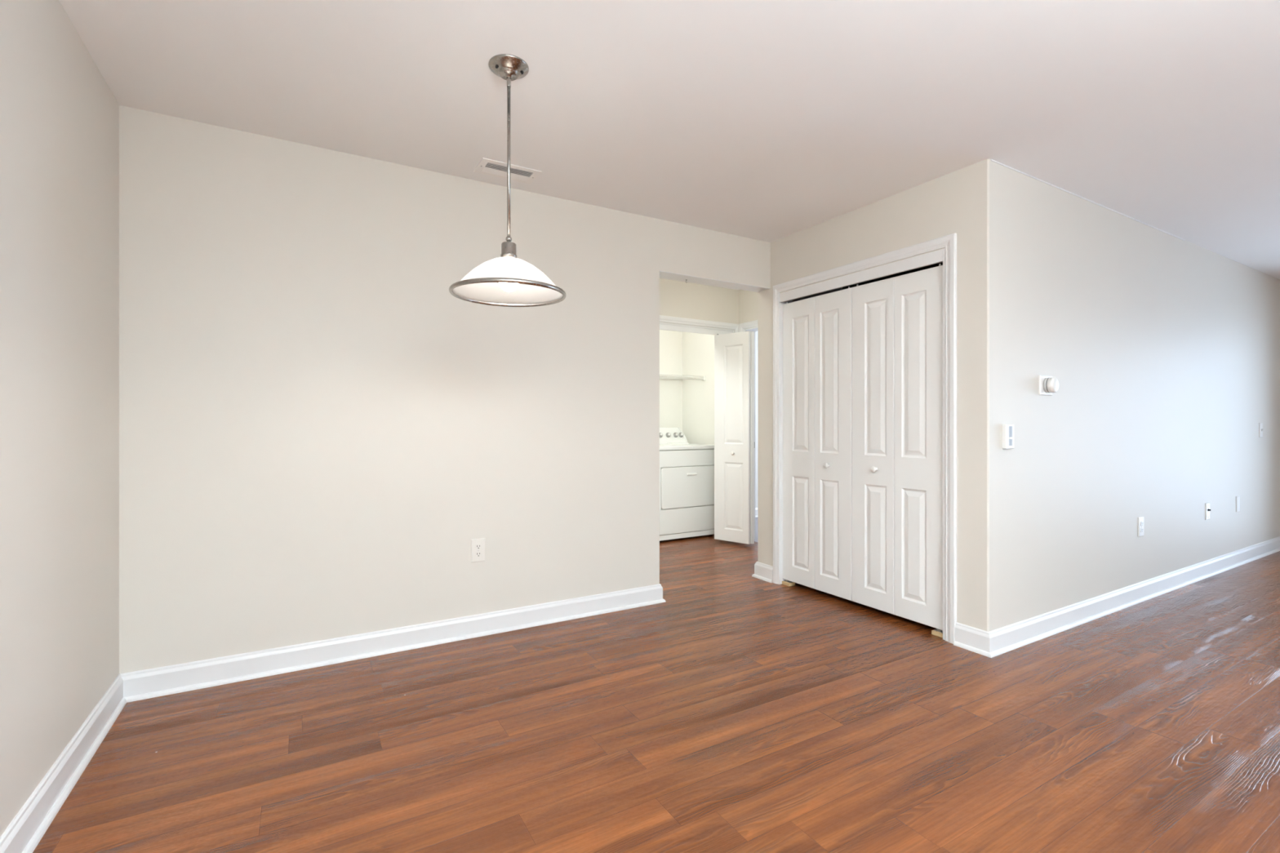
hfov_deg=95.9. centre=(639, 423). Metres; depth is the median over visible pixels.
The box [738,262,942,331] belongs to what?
wall
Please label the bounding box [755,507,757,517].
baseboard
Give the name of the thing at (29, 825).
baseboard
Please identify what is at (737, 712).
floor
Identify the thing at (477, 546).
receptacle
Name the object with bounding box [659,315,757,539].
door frame
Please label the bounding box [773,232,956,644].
door frame
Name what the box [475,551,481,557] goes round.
receptacle
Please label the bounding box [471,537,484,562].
wall outlet
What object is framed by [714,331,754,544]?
door
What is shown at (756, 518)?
floor
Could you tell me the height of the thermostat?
0.106 m
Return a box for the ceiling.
[58,0,1279,289]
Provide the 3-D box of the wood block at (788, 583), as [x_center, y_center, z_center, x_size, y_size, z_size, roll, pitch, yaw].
[1.046,1.122,4.066,0.060,0.034,0.069,0,0,-30]
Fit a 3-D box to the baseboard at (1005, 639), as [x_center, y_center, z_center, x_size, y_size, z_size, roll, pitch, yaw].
[3.891,1.083,3.887,4.876,0.112,0.393,0,0,-30]
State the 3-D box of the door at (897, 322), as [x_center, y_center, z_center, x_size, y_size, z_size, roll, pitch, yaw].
[1.460,0.124,3.318,0.066,1.957,0.593,0,0,-30]
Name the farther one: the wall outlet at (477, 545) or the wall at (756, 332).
the wall at (756, 332)
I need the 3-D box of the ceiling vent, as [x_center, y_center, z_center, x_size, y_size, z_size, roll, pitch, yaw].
[-0.683,-1.298,2.982,0.304,0.007,0.176,0,0,-30]
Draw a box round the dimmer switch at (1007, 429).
[1002,424,1013,448]
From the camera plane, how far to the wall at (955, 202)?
2.97 m
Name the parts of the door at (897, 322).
knob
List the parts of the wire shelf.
rail, rail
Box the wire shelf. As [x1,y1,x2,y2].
[659,373,706,381]
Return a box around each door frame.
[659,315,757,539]
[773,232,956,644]
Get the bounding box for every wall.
[0,0,119,836]
[119,105,770,674]
[659,278,738,329]
[659,329,715,444]
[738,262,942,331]
[755,331,757,507]
[757,159,986,631]
[986,159,1279,631]
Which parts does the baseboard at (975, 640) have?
shoe molding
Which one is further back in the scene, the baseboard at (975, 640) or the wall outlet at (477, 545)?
the wall outlet at (477, 545)
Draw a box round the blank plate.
[1235,495,1239,511]
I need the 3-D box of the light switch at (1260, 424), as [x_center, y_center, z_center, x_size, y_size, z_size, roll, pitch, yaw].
[5.330,0.061,4.947,0.076,0.124,0.019,0,0,-30]
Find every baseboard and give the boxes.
[0,674,126,852]
[120,583,666,702]
[751,561,773,582]
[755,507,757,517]
[953,622,991,657]
[988,536,1279,657]
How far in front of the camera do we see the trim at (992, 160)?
3.30 m
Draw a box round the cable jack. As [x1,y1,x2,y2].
[1204,502,1210,519]
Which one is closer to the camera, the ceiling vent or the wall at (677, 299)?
the ceiling vent
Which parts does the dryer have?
lint filter lid, panel, toe panel, door, handle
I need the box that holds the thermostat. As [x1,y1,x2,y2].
[1039,374,1058,395]
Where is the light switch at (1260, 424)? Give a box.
[1258,422,1263,437]
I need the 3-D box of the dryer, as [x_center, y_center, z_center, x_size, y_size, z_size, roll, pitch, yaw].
[0.320,0.594,5.937,0.745,1.090,0.719,0,0,-30]
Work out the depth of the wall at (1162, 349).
3.53 m
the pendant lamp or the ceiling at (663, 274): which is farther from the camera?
the ceiling at (663, 274)
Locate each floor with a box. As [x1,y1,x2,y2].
[32,534,1279,852]
[754,517,757,542]
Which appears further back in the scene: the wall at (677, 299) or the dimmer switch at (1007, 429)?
the wall at (677, 299)
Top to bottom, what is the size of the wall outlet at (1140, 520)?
0.124 m
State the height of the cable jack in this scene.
0.124 m
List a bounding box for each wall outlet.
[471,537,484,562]
[1137,516,1143,537]
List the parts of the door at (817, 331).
knob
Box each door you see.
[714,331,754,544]
[782,286,852,600]
[852,263,942,630]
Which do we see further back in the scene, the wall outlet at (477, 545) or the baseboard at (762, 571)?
the baseboard at (762, 571)
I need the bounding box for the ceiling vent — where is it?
[473,157,542,184]
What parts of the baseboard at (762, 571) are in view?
shoe molding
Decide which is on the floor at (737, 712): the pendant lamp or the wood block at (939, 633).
the wood block at (939, 633)
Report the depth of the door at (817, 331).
3.79 m
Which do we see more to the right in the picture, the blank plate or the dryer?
the blank plate
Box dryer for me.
[659,427,714,542]
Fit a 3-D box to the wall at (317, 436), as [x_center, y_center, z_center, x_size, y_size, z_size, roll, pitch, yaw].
[-0.630,-0.081,3.319,3.558,2.440,0.135,0,0,-30]
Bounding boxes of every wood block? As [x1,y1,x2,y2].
[782,579,795,586]
[931,628,942,637]
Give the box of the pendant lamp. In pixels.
[448,53,566,306]
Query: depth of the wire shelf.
6.13 m
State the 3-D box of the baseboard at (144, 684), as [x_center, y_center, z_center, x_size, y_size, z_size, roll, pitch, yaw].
[-1.025,1.083,3.088,2.644,0.112,0.194,0,0,-30]
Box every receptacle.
[475,543,481,549]
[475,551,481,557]
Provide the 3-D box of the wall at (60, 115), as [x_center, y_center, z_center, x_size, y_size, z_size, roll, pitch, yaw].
[-0.742,-0.081,-0.128,0.120,2.440,5.970,0,0,-30]
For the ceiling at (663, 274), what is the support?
attached to the wall at (317, 436)
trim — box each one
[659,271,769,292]
[990,159,1184,240]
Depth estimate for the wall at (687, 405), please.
6.42 m

